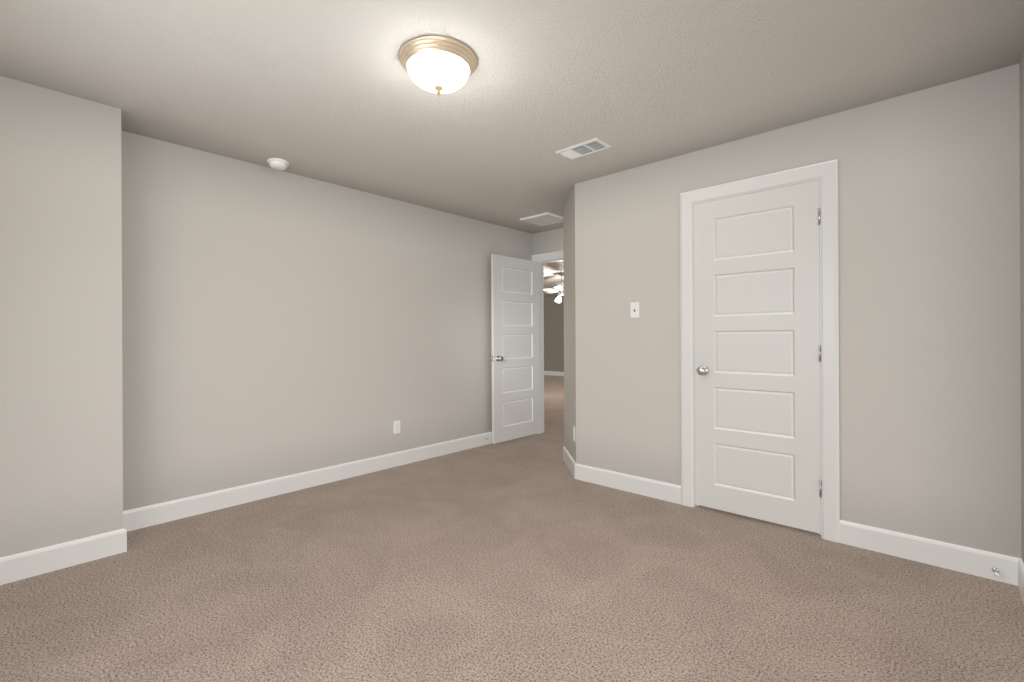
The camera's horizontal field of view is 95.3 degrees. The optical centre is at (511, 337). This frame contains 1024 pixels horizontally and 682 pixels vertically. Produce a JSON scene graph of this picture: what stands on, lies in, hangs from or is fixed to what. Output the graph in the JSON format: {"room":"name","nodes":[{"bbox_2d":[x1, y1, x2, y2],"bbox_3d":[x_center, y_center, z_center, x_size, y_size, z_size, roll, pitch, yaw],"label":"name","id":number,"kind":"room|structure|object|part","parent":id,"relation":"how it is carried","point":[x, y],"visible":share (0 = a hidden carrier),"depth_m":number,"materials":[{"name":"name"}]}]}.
{"room":"empty bedroom","nodes":[
{"label":"empty bedroom","id":0,"kind":"room"},
{"bbox_2d":[0,76,122,557],"bbox_3d":[-2.725,-0.037,2.302,0.460,2.450,1.178,0,0,42],"label":"wall","id":1,"kind":"structure","parent":0,"point":[61,440],"depth_m":2.40,"materials":[{"name":"beige paint"}]},
{"bbox_2d":[0,529,126,584],"bbox_3d":[-2.499,1.123,2.192,0.014,0.127,1.072,0,0,42],"label":"baseboard","id":2,"kind":"structure","parent":1,"relation":"attached to","point":[24,565],"depth_m":2.39,"materials":[{"name":"white wood"}]},
{"bbox_2d":[121,131,531,510],"bbox_3d":[-1.084,-0.045,4.358,0.120,2.450,4.072,0,0,42],"label":"wall","id":3,"kind":"structure","parent":0,"point":[277,323],"depth_m":3.54,"materials":[{"name":"beige paint"}]},
{"bbox_2d":[123,432,491,531],"bbox_3d":[-1.070,1.116,4.269,0.014,0.127,3.952,0,0,42],"label":"baseboard","id":4,"kind":"structure","parent":3,"relation":"attached to","point":[149,515],"depth_m":3.52,"materials":[{"name":"white wood"}]},
{"bbox_2d":[394,420,399,433],"bbox_3d":[-1.056,0.823,4.290,0.008,0.118,0.072,0,0,42],"label":"outlet","id":5,"kind":"object","parent":3,"relation":"attached to","point":[396,427],"visible":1,"depth_m":4.29,"materials":[{"name":"white plastic"}]},
{"bbox_2d":[0,375,1023,681],"bbox_3d":[0.033,1.225,7.682,12.700,0.100,13.800,0,0,42],"label":"floor","id":6,"kind":"structure","parent":0,"point":[526,559],"depth_m":2.11,"materials":[{"name":"beige carpet"}]},
{"bbox_2d":[0,0,1023,296],"bbox_3d":[0.021,-1.325,7.682,12.700,0.100,13.800,0,0,42],"label":"ceiling","id":7,"kind":"structure","parent":0,"point":[326,90],"depth_m":2.26,"materials":[{"name":"paint"}]},
{"bbox_2d":[267,158,289,169],"bbox_3d":[-1.684,-1.241,3.363,0.146,0.052,0.146,0,0,42],"label":"smoke detector","id":8,"kind":"object","parent":7,"relation":"attached to","point":[278,164],"visible":1,"depth_m":3.32,"materials":[{"name":"white plastic"}]},
{"bbox_2d":[399,36,476,95],"bbox_3d":[-0.337,-1.192,2.140,0.354,0.164,0.354,0,0,42],"label":"flush-mount dome light","id":9,"kind":"object","parent":7,"relation":"attached to","point":[438,65],"visible":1,"depth_m":2.05,"materials":[{"name":"white glass"}]},
{"bbox_2d":[520,212,562,225],"bbox_3d":[0.350,-1.268,5.020,0.394,0.017,0.389,0,0,42],"label":"attic access hatch","id":10,"kind":"object","parent":7,"relation":"attached to","point":[545,219],"visible":0.88,"depth_m":4.97,"materials":[{"name":"white"}]},
{"bbox_2d":[544,273,563,302],"bbox_3d":[1.031,-0.987,9.306,1.263,0.587,1.258,0,0,42],"label":"fan","id":11,"kind":"object","parent":7,"relation":"hanging from","point":[559,287],"visible":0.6,"depth_m":9.23,"materials":[{"name":"white"}]},
{"bbox_2d":[555,138,611,159],"bbox_3d":[0.484,-1.272,3.164,0.335,0.011,0.190,0,0,42],"label":"ceiling vent","id":12,"kind":"object","parent":7,"relation":"in","point":[584,148],"visible":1,"depth_m":3.15,"materials":[{"name":"white metal"}]},
{"bbox_2d":[532,228,562,254],"bbox_3d":[0.712,-0.053,5.396,1.140,2.450,0.120,0,0,42],"label":"wall","id":13,"kind":"structure","parent":0,"point":[548,241],"depth_m":5.57,"materials":[{"name":"beige paint"}]},
{"bbox_2d":[531,251,562,433],"bbox_3d":[0.641,0.081,5.460,0.946,2.182,0.156,0,0,42],"label":"door frame","id":14,"kind":"structure","parent":13,"relation":"attached to","point":[541,344],"depth_m":5.71,"materials":[{"name":"white wood"}]},
{"bbox_2d":[490,254,539,443],"bbox_3d":[0.052,0.121,5.381,0.168,2.068,0.799,0,0,42],"label":"entry door","id":15,"kind":"structure","parent":14,"relation":"attached to","point":[515,356],"depth_m":5.33,"materials":[{"name":"white paint"}]},
{"bbox_2d":[544,295,563,371],"bbox_3d":[3.527,-0.066,12.420,9.500,2.450,0.120,0,0,42],"label":"wall","id":16,"kind":"structure","parent":0,"point":[553,335],"depth_m":14.38,"materials":[{"name":"beige paint"}]},
{"bbox_2d":[544,371,563,375],"bbox_3d":[3.487,1.095,12.370,9.500,0.127,0.014,0,0,42],"label":"baseboard gameroom far","id":17,"kind":"structure","parent":16,"relation":"attached to","point":[553,373],"depth_m":14.37,"materials":[{"name":"white wood"}]},
{"bbox_2d":[563,185,575,461],"bbox_3d":[0.784,-0.054,4.447,0.485,2.450,1.185,0,0,42],"label":"wall","id":18,"kind":"structure","parent":0,"point":[569,320],"depth_m":4.15,"materials":[{"name":"beige paint"}]},
{"bbox_2d":[563,446,575,478],"bbox_3d":[0.512,1.109,4.186,0.014,0.127,0.627,0,0,-3],"label":"baseboard","id":19,"kind":"structure","parent":18,"relation":"attached to","point":[570,462],"depth_m":4.13,"materials":[{"name":"white wood"}]},
{"bbox_2d":[575,64,1021,558],"bbox_3d":[1.498,-0.057,3.079,2.512,2.450,0.120,0,0,42],"label":"wall","id":20,"kind":"structure","parent":0,"point":[929,319],"depth_m":2.51,"materials":[{"name":"beige paint"}]},
{"bbox_2d":[575,463,680,503],"bbox_3d":[0.856,1.108,3.576,0.897,0.127,0.014,0,0,42],"label":"baseboard","id":21,"kind":"structure","parent":20,"relation":"attached to","point":[665,491],"depth_m":3.53,"materials":[{"name":"white wood"}]},
{"bbox_2d":[630,302,638,317],"bbox_3d":[0.921,-0.208,3.511,0.072,0.118,0.015,0,0,42],"label":"switch plate","id":22,"kind":"object","parent":20,"relation":"attached to","point":[634,309],"visible":1,"depth_m":3.51,"materials":[{"name":"white plastic"}]},
{"bbox_2d":[680,159,839,542],"bbox_3d":[1.546,0.077,2.992,0.918,2.182,0.184,0,0,42],"label":"closet door","id":23,"kind":"structure","parent":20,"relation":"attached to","point":[693,324],"depth_m":2.93,"materials":[{"name":"white wood"}]},
{"bbox_3d":[1.541,0.114,2.986,0.749,2.068,0.168,0,0,42],"label":"closet door","id":24,"kind":"part","parent":23,"relation":"part of","materials":[{"name":"white wood"}]},
{"bbox_2d":[840,520,1020,585],"bbox_3d":[2.127,1.102,2.420,0.703,0.127,0.014,0,0,42],"label":"baseboard","id":25,"kind":"structure","parent":20,"relation":"attached to","point":[969,560],"depth_m":2.39,"materials":[{"name":"white wood"}]},
{"bbox_2d":[992,567,998,576],"bbox_3d":[2.295,1.115,2.212,0.025,0.025,0.070,0,0,42],"label":"doorstop","id":26,"kind":"object","parent":25,"relation":"attached to","point":[995,570],"visible":1,"depth_m":2.23,"materials":[{"name":"silver metal"}]},
{"bbox_2d":[1019,50,1023,562],"bbox_3d":[1.583,-0.057,1.216,0.120,2.450,5.130,0,0,42],"label":"wall","id":27,"kind":"structure","parent":0,"point":[1021,77],"depth_m":2.14,"materials":[{"name":"beige paint"}]},
{"bbox_2d":[1018,559,1023,602],"bbox_3d":[1.099,1.107,0.779,0.014,0.127,3.825,0,0,42],"label":"baseboard","id":28,"kind":"structure","parent":27,"relation":"attached to","point":[1021,575],"depth_m":2.12,"materials":[{"name":"white wood"}]}
]}

